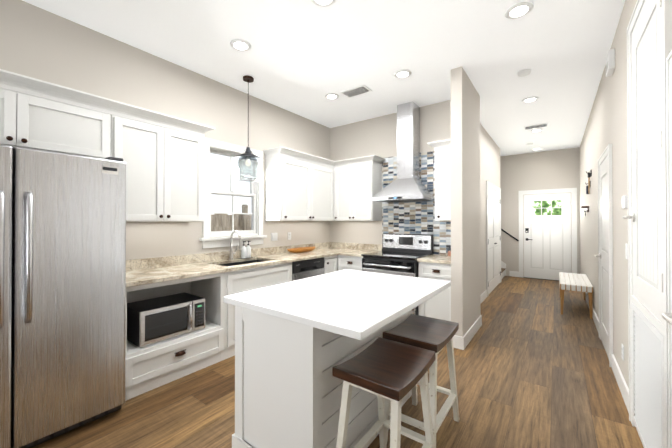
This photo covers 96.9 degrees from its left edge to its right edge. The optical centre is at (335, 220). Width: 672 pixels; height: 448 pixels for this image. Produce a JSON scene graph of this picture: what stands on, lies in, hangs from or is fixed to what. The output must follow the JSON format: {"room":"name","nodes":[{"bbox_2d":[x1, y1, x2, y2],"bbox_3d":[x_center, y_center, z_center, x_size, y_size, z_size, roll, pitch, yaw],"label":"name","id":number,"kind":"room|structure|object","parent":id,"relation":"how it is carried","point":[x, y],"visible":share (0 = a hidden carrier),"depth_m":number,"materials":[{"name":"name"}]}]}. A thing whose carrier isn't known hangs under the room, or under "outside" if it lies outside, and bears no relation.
{"room":"kitchen","nodes":[
{"label":"kitchen","id":0,"kind":"room"},
{"bbox_2d":[0,0,329,259],"bbox_3d":[-2.422,-0.143,2.322,0.150,3.050,7.600,0,0,37],"label":"wall","id":1,"kind":"structure","parent":0,"point":[36,42],"depth_m":3.02,"materials":[{"name":"beige paint"}]},
{"bbox_2d":[0,81,31,148],"bbox_3d":[-2.430,-0.700,1.916,0.316,0.410,0.592,0,0,37],"label":"upper cabinet","id":2,"kind":"object","parent":1,"relation":"attached to","point":[15,100],"depth_m":2.01,"materials":[{"name":"white wood"}]},
{"bbox_2d":[32,89,115,158],"bbox_3d":[-2.146,-0.698,2.300,0.316,0.410,0.592,0,0,37],"label":"upper cabinet","id":3,"kind":"object","parent":1,"relation":"attached to","point":[67,125],"depth_m":2.25,"materials":[{"name":"white wood"}]},
{"bbox_2d":[116,109,171,221],"bbox_3d":[-1.830,-0.443,2.726,0.316,0.915,0.461,0,0,37],"label":"upper cabinet","id":4,"kind":"object","parent":1,"relation":"attached to","point":[161,155],"depth_m":2.66,"materials":[{"name":"white wood"}]},
{"bbox_2d":[172,125,204,221],"bbox_3d":[-1.625,-0.441,3.002,0.316,0.915,0.462,0,0,37],"label":"upper cabinet","id":5,"kind":"object","parent":1,"relation":"attached to","point":[187,144],"depth_m":2.96,"materials":[{"name":"white wood"}]},
{"bbox_2d":[126,242,328,289],"bbox_3d":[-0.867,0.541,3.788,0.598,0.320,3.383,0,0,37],"label":"backsplash","id":6,"kind":"structure","parent":1,"relation":"attached to","point":[135,264],"depth_m":3.32,"materials":[{"name":"beige stone"}]},
{"bbox_2d":[199,137,266,247],"bbox_3d":[-1.300,-0.309,3.776,0.185,1.270,0.940,0,0,37],"label":"window","id":7,"kind":"structure","parent":1,"relation":"in","point":[218,238],"depth_m":3.73,"materials":[{"name":"white wood"}]},
{"bbox_2d":[271,233,277,240],"bbox_3d":[-0.882,0.239,4.266,0.009,0.115,0.118,0,0,37],"label":"outlet","id":8,"kind":"object","parent":1,"relation":"attached to","point":[274,236],"depth_m":4.26,"materials":[{"name":"white plastic"}]},
{"bbox_2d":[264,153,315,220],"bbox_3d":[-0.663,-0.441,4.302,0.316,0.900,0.654,0,0,37],"label":"upper cabinet","id":9,"kind":"object","parent":1,"relation":"attached to","point":[290,180],"depth_m":4.12,"materials":[{"name":"white wood"}]},
{"bbox_2d":[316,161,331,220],"bbox_3d":[-0.354,-0.439,4.719,0.316,0.900,0.619,0,0,37],"label":"upper cabinet","id":10,"kind":"object","parent":1,"relation":"attached to","point":[323,170],"depth_m":4.69,"materials":[{"name":"white wood"}]},
{"bbox_2d":[229,262,280,285],"bbox_3d":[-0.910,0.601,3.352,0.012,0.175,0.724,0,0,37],"label":"base cabinet","id":11,"kind":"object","parent":0,"relation":"attached to","point":[271,269],"depth_m":3.23,"materials":[{"name":"white wood"}]},
{"bbox_2d":[22,0,624,155],"bbox_3d":[0.432,-1.714,2.969,3.980,0.100,12.320,0,0,37],"label":"ceiling","id":12,"kind":"structure","parent":0,"point":[302,58],"depth_m":2.92,"materials":[{"name":"white paint"}]},
{"bbox_2d":[230,39,250,50],"bbox_3d":[-0.905,-1.657,2.826,0.194,0.013,0.194,0,0,37],"label":"recessed light","id":13,"kind":"object","parent":12,"relation":"in","point":[240,44],"visible":1,"depth_m":2.81,"materials":[{"name":"white plastic"}]},
{"bbox_2d":[234,75,261,181],"bbox_3d":[-1.024,-1.062,3.470,0.314,1.193,0.314,0,0,37],"label":"pendant light","id":14,"kind":"object","parent":12,"relation":"hanging from","point":[247,158],"visible":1,"depth_m":3.43,"materials":[{"name":"clear glass"}]},
{"bbox_2d":[311,0,335,6],"bbox_3d":[-0.094,-1.661,2.225,0.194,0.013,0.194,0,0,37],"label":"recessed light","id":15,"kind":"object","parent":12,"relation":"in","point":[323,3],"visible":1,"depth_m":2.27,"materials":[{"name":"white plastic"}]},
{"bbox_2d":[325,93,338,99],"bbox_3d":[-0.055,-1.651,3.975,0.194,0.013,0.194,0,0,37],"label":"recessed light","id":16,"kind":"object","parent":12,"relation":"in","point":[331,96],"visible":1,"depth_m":3.96,"materials":[{"name":"white plastic"}]},
{"bbox_2d":[340,85,371,97],"bbox_3d":[0.260,-1.652,3.829,0.360,0.012,0.210,0,0,37],"label":"ceiling vent","id":17,"kind":"object","parent":12,"relation":"in","point":[357,91],"visible":0.96,"depth_m":3.81,"materials":[{"name":"white plastic"}]},
{"bbox_2d":[394,69,411,77],"bbox_3d":[0.757,-1.654,3.374,0.194,0.013,0.194,0,0,37],"label":"recessed light","id":18,"kind":"object","parent":12,"relation":"in","point":[404,73],"visible":0.96,"depth_m":3.35,"materials":[{"name":"white plastic"}]},
{"bbox_2d":[505,1,532,18],"bbox_3d":[1.452,-1.660,2.363,0.194,0.013,0.194,0,0,37],"label":"recessed light","id":19,"kind":"object","parent":12,"relation":"in","point":[519,10],"visible":1,"depth_m":2.35,"materials":[{"name":"white plastic"}]},
{"bbox_2d":[517,69,530,76],"bbox_3d":[2.107,-1.642,3.333,0.136,0.037,0.136,0,0,37],"label":"smoke detector","id":20,"kind":"object","parent":12,"relation":"attached to","point":[523,72],"visible":1,"depth_m":3.30,"materials":[{"name":"white plastic"}]},
{"bbox_2d":[522,96,538,102],"bbox_3d":[2.661,-1.650,4.080,0.194,0.013,0.194,0,0,37],"label":"recessed light","id":21,"kind":"object","parent":12,"relation":"in","point":[530,99],"visible":1,"depth_m":4.06,"materials":[{"name":"white plastic"}]},
{"bbox_2d":[523,123,548,129],"bbox_3d":[3.512,-1.644,5.229,0.360,0.012,0.210,0,0,37],"label":"ceiling vent","id":22,"kind":"object","parent":12,"relation":"in","point":[536,126],"visible":1,"depth_m":5.21,"materials":[{"name":"white plastic"}]},
{"bbox_2d":[530,129,542,131],"bbox_3d":[3.678,-1.642,5.455,0.194,0.013,0.194,0,0,37],"label":"recessed light","id":23,"kind":"object","parent":12,"relation":"in","point":[535,130],"visible":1,"depth_m":5.44,"materials":[{"name":"white plastic"}]},
{"bbox_2d":[31,276,643,447],"bbox_3d":[0.432,1.436,2.950,3.980,0.100,12.320,0,0,37],"label":"floor","id":24,"kind":"structure","parent":0,"point":[533,368],"depth_m":2.32,"materials":[{"name":"brown wood"}]},
{"bbox_2d":[0,145,125,447],"bbox_3d":[-2.050,0.469,1.975,0.846,1.820,0.910,0,0,37],"label":"fridge","id":25,"kind":"object","parent":24,"relation":"on","point":[62,287],"visible":1,"depth_m":1.85,"materials":[{"name":"grey metal"}]},
{"bbox_2d":[125,318,224,400],"bbox_3d":[-1.601,1.220,2.774,0.616,0.330,0.825,0,0,37],"label":"base cabinet","id":26,"kind":"object","parent":24,"relation":"on","point":[149,367],"depth_m":2.54,"materials":[{"name":"white wood"}]},
{"bbox_2d":[127,292,204,347],"bbox_3d":[-1.554,0.890,2.722,0.442,0.292,0.555,0,0,37],"label":"microwave","id":27,"kind":"object","parent":26,"relation":"in","point":[154,320],"visible":0.98,"depth_m":2.58,"materials":[{"name":"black metal"}]},
{"bbox_2d":[126,262,236,293],"bbox_3d":[-1.568,0.515,2.803,0.644,0.080,0.965,0,0,37],"label":"countertop","id":28,"kind":"structure","parent":26,"relation":"on","point":[192,271],"depth_m":2.70,"materials":[{"name":"beige stone"}]},
{"bbox_2d":[193,274,291,358],"bbox_3d":[-1.059,1.044,3.508,0.616,0.690,0.940,0,0,37],"label":"base cabinet","id":29,"kind":"object","parent":24,"relation":"on","point":[216,310],"depth_m":3.02,"materials":[{"name":"white wood"}]},
{"bbox_2d":[229,230,241,259],"bbox_3d":[-1.193,0.301,3.586,0.226,0.357,0.095,0,0,37],"label":"faucet","id":30,"kind":"object","parent":29,"relation":"on","point":[231,245],"visible":1,"depth_m":3.60,"materials":[{"name":"silver metal"}]},
{"bbox_2d":[292,257,323,280],"bbox_3d":[-0.581,0.958,4.126,0.596,0.863,0.610,0,0,37],"label":"dishwasher","id":31,"kind":"object","parent":24,"relation":"on","point":[302,269],"visible":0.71,"depth_m":3.91,"materials":[{"name":"grey metal"}]},
{"bbox_2d":[232,309,411,447],"bbox_3d":[-0.001,0.937,2.067,0.622,0.888,1.224,0,0,37],"label":"kitchen island","id":32,"kind":"object","parent":24,"relation":"on","point":[296,341],"depth_m":1.57,"materials":[{"name":"white wood"}]},
{"bbox_2d":[223,269,450,340],"bbox_3d":[0.096,0.473,1.998,0.960,0.034,1.280,0,0,37],"label":"island countertop","id":33,"kind":"structure","parent":32,"relation":"on","point":[355,304],"depth_m":1.70,"materials":[{"name":"white stone"}]},
{"bbox_2d":[309,254,336,273],"bbox_3d":[-0.321,0.958,4.506,0.616,0.874,0.300,0,0,37],"label":"base cabinet","id":34,"kind":"object","parent":24,"relation":"on","point":[330,264],"depth_m":4.33,"materials":[{"name":"white wood"}]},
{"bbox_2d":[341,254,361,270],"bbox_3d":[0.386,0.958,4.577,0.471,0.874,0.616,0,0,37],"label":"base cabinet","id":35,"kind":"object","parent":24,"relation":"on","point":[346,263],"depth_m":4.32,"materials":[{"name":"white wood"}]},
{"bbox_2d":[257,246,340,261],"bbox_3d":[-0.353,0.502,4.444,0.644,0.035,1.718,0,0,37],"label":"countertop","id":36,"kind":"structure","parent":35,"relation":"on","point":[329,251],"depth_m":4.06,"materials":[{"name":"beige stone"}]},
{"bbox_2d":[240,241,252,258],"bbox_3d":[-1.143,0.373,3.780,0.080,0.214,0.160,0,0,37],"label":"soap bottles","id":37,"kind":"object","parent":36,"relation":"on","point":[245,252],"visible":0.96,"depth_m":3.77,"materials":[{"name":"white plastic"}]},
{"bbox_2d":[287,247,314,252],"bbox_3d":[-0.512,0.452,4.488,0.170,0.065,0.600,0,0,37],"label":"dough bowl","id":38,"kind":"object","parent":36,"relation":"on","point":[300,250],"visible":1,"depth_m":4.41,"materials":[{"name":"brown wood"}]},
{"bbox_2d":[341,250,381,257],"bbox_3d":[0.396,0.503,4.557,0.427,0.035,0.642,0,0,37],"label":"countertop","id":39,"kind":"structure","parent":35,"relation":"on","point":[348,253],"depth_m":4.46,"materials":[{"name":"beige stone"}]},
{"bbox_2d":[332,337,434,447],"bbox_3d":[0.256,1.039,1.497,0.340,0.682,0.529,0,0,37],"label":"stool","id":40,"kind":"object","parent":24,"relation":"on","point":[393,372],"visible":1,"depth_m":1.46,"materials":[{"name":"brown wood"}]},
{"bbox_2d":[361,233,432,314],"bbox_3d":[0.845,0.798,4.141,0.772,1.190,0.756,0,0,37],"label":"range","id":41,"kind":"object","parent":24,"relation":"on","point":[399,254],"visible":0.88,"depth_m":4.08,"materials":[{"name":"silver metal"}]},
{"bbox_2d":[383,314,458,447],"bbox_3d":[0.564,1.042,1.946,0.340,0.682,0.529,0,0,37],"label":"stool","id":42,"kind":"object","parent":24,"relation":"on","point":[431,334],"visible":0.81,"depth_m":1.87,"materials":[{"name":"brown wood"}]},
{"bbox_2d":[418,262,450,320],"bbox_3d":[1.391,0.954,3.833,0.459,0.874,0.616,0,0,37],"label":"base cabinet","id":43,"kind":"object","parent":24,"relation":"on","point":[438,306],"depth_m":3.59,"materials":[{"name":"white wood"}]},
{"bbox_2d":[417,254,450,265],"bbox_3d":[1.384,0.499,3.826,0.460,0.035,0.641,0,0,37],"label":"countertop","id":44,"kind":"structure","parent":43,"relation":"on","point":[435,257],"depth_m":3.68,"materials":[{"name":"beige stone"}]},
{"bbox_2d":[501,261,505,277],"bbox_3d":[3.235,0.504,7.817,2.050,1.820,0.862,0,0,37],"label":"stairs","id":45,"kind":"structure","parent":24,"relation":"on","point":[503,269],"depth_m":7.53,"materials":[{"name":"white wood"}]},
{"bbox_2d":[559,272,592,318],"bbox_3d":[3.850,1.170,4.814,0.376,0.455,1.286,0,0,37],"label":"bench","id":46,"kind":"object","parent":24,"relation":"on","point":[578,282],"visible":1,"depth_m":4.41,"materials":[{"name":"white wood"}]},
{"bbox_2d":[330,100,450,254],"bbox_3d":[0.800,-0.129,4.726,2.470,3.050,0.102,0,0,37],"label":"wall","id":47,"kind":"structure","parent":0,"point":[376,136],"depth_m":4.61,"materials":[{"name":"beige paint"}]},
{"bbox_2d":[332,161,355,220],"bbox_3d":[0.199,-0.438,4.865,0.440,0.900,0.388,0,0,37],"label":"upper cabinet","id":48,"kind":"object","parent":47,"relation":"attached to","point":[344,174],"depth_m":4.77,"materials":[{"name":"white wood"}]},
{"bbox_2d":[329,242,381,249],"bbox_3d":[0.330,0.438,4.992,1.051,0.100,0.020,0,0,37],"label":"backsplash","id":49,"kind":"structure","parent":47,"relation":"attached to","point":[340,246],"depth_m":4.96,"materials":[{"name":"beige stone"}]},
{"bbox_2d":[356,161,383,220],"bbox_3d":[0.466,-0.439,4.712,0.407,0.900,0.316,0,0,37],"label":"upper cabinet","id":50,"kind":"object","parent":47,"relation":"attached to","point":[368,173],"depth_m":4.56,"materials":[{"name":"white wood"}]},
{"bbox_2d":[371,101,434,202],"bbox_3d":[0.950,-0.965,4.244,0.750,1.380,0.499,0,0,37],"label":"range hood","id":51,"kind":"object","parent":47,"relation":"attached to","point":[407,185],"visible":0.98,"depth_m":4.19,"materials":[{"name":"silver metal"}]},
{"bbox_2d":[432,145,450,220],"bbox_3d":[1.523,-0.471,3.930,0.352,0.955,0.316,0,0,37],"label":"upper cabinet","id":52,"kind":"object","parent":47,"relation":"attached to","point":[442,152],"depth_m":3.85,"materials":[{"name":"white wood"}]},
{"bbox_2d":[450,66,480,336],"bbox_3d":[1.592,-0.135,3.619,0.120,3.050,0.940,0,0,37],"label":"wall","id":53,"kind":"structure","parent":0,"point":[465,209],"depth_m":3.30,"materials":[{"name":"beige paint"}]},
{"bbox_2d":[461,315,481,349],"bbox_3d":[1.641,1.322,3.564,0.016,0.135,0.956,0,0,37],"label":"baseboard","id":54,"kind":"structure","parent":53,"relation":"attached to","point":[465,340],"depth_m":3.45,"materials":[{"name":"white wood"}]},
{"bbox_2d":[480,123,499,294],"bbox_3d":[2.761,-0.124,5.484,0.220,3.050,3.450,0,0,37],"label":"wall","id":55,"kind":"structure","parent":0,"point":[489,160],"depth_m":5.35,"materials":[{"name":"beige paint"}]},
{"bbox_2d":[480,290,486,303],"bbox_3d":[2.531,1.331,5.136,0.016,0.135,0.690,0,0,37],"label":"baseboard","id":56,"kind":"structure","parent":55,"relation":"attached to","point":[483,296],"depth_m":5.15,"materials":[{"name":"white wood"}]},
{"bbox_2d":[486,181,500,296],"bbox_3d":[3.252,0.344,6.082,0.052,2.121,1.652,0,0,37],"label":"closet doors","id":57,"kind":"structure","parent":55,"relation":"in","point":[493,236],"depth_m":5.98,"materials":[{"name":"white wood"}]},
{"bbox_2d":[500,147,579,276],"bbox_3d":[4.052,-0.111,7.850,3.980,3.050,0.150,0,0,37],"label":"wall","id":58,"kind":"structure","parent":0,"point":[556,169],"depth_m":7.30,"materials":[{"name":"beige paint"}]},
{"bbox_2d":[501,229,518,240],"bbox_3d":[3.668,-0.267,7.988,2.123,1.595,0.082,0,0,37],"label":"handrail","id":59,"kind":"object","parent":58,"relation":"attached to","point":[510,235],"visible":0.23,"depth_m":7.44,"materials":[{"name":"grey metal"}]},
{"bbox_2d":[518,188,576,280],"bbox_3d":[4.968,0.340,7.026,1.126,2.138,0.080,0,0,37],"label":"front door","id":60,"kind":"structure","parent":58,"relation":"in","point":[548,236],"depth_m":7.03,"materials":[{"name":"white wood"}]},
{"bbox_2d":[580,0,636,387],"bbox_3d":[1.971,-0.145,1.820,0.150,3.050,12.020,0,0,37],"label":"wall","id":61,"kind":"structure","parent":0,"point":[606,125],"depth_m":2.71,"materials":[{"name":"beige paint"}]},
{"bbox_2d":[581,169,591,215],"bbox_3d":[3.971,-0.412,4.727,0.090,0.683,0.730,0,0,37],"label":"hook rail","id":62,"kind":"object","parent":61,"relation":"attached to","point":[589,175],"visible":1,"depth_m":4.50,"materials":[{"name":"black metal"}]},
{"bbox_2d":[586,292,598,332],"bbox_3d":[4.312,1.331,5.118,0.020,0.135,3.920,0,0,37],"label":"baseboard","id":63,"kind":"structure","parent":61,"relation":"attached to","point":[595,318],"depth_m":4.02,"materials":[{"name":"white wood"}]},
{"bbox_2d":[594,144,612,366],"bbox_3d":[2.839,0.334,3.184,0.078,2.106,0.902,0,0,37],"label":"hall door","id":64,"kind":"structure","parent":61,"relation":"in","point":[605,248],"depth_m":3.09,"materials":[{"name":"white wood"}]},
{"bbox_2d":[606,48,614,76],"bbox_3d":[2.522,-1.445,2.739,0.046,0.180,0.180,0,0,37],"label":"door chime","id":65,"kind":"object","parent":61,"relation":"attached to","point":[610,62],"visible":1,"depth_m":2.67,"materials":[{"name":"white plastic"}]},
{"bbox_2d":[612,354,628,412],"bbox_3d":[2.306,1.315,2.404,0.016,0.135,0.930,0,0,37],"label":"baseboard","id":66,"kind":"structure","parent":61,"relation":"attached to","point":[621,382],"depth_m":2.39,"materials":[{"name":"white wood"}]},
{"bbox_2d":[621,344,623,360],"bbox_3d":[2.288,1.053,2.375,0.008,0.115,0.072,0,0,37],"label":"outlet","id":67,"kind":"object","parent":61,"relation":"attached to","point":[622,346],"depth_m":2.36,"materials":[{"name":"white plastic"}]},
{"bbox_2d":[622,195,627,208],"bbox_3d":[2.165,-0.136,2.230,0.023,0.095,0.090,0,0,37],"label":"switch","id":68,"kind":"object","parent":61,"relation":"attached to","point":[624,201],"depth_m":2.20,"materials":[{"name":"white plastic"}]},
{"bbox_2d":[625,243,627,258],"bbox_3d":[2.171,0.232,2.224,0.009,0.115,0.072,0,0,37],"label":"switch","id":69,"kind":"object","parent":61,"relation":"attached to","point":[626,245],"depth_m":2.21,"materials":[{"name":"white plastic"}]},
{"bbox_2d":[622,0,671,447],"bbox_3d":[1.754,0.021,1.719,0.078,2.716,0.892,0,0,37],"label":"door","id":70,"kind":"structure","parent":61,"relation":"in","point":[649,38],"depth_m":1.67,"materials":[{"name":"white wood"}]},
{"bbox_2d":[661,50,671,447],"bbox_3d":[1.197,0.322,0.966,0.078,2.106,0.942,0,0,37],"label":"hall door","id":71,"kind":"structure","parent":61,"relation":"in","point":[667,317],"depth_m":1.32,"materials":[{"name":"white wood"}]},
{"bbox_3d":[-3.767,2.251,5.543,5.840,0.100,14.000,0,0,37],"label":"ground","id":72,"kind":"structure","parent":0,"visible":0},
{"bbox_2d":[210,153,250,214],"bbox_3d":[-6.178,-1.689,7.351,0.240,7.800,14.000,0,0,37],"label":"sky","id":73,"kind":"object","parent":72,"relation":"on","point":[218,187],"depth_m":10.37,"materials":[{"name":"white"}]},
{"bbox_2d":[211,204,250,230],"bbox_3d":[-3.090,0.923,5.121,0.140,2.550,8.114,0,0,37],"label":"fence","id":74,"kind":"object","parent":72,"relation":"on","point":[239,222],"depth_m":6.35,"materials":[{"name":"brown wood"}]}
]}

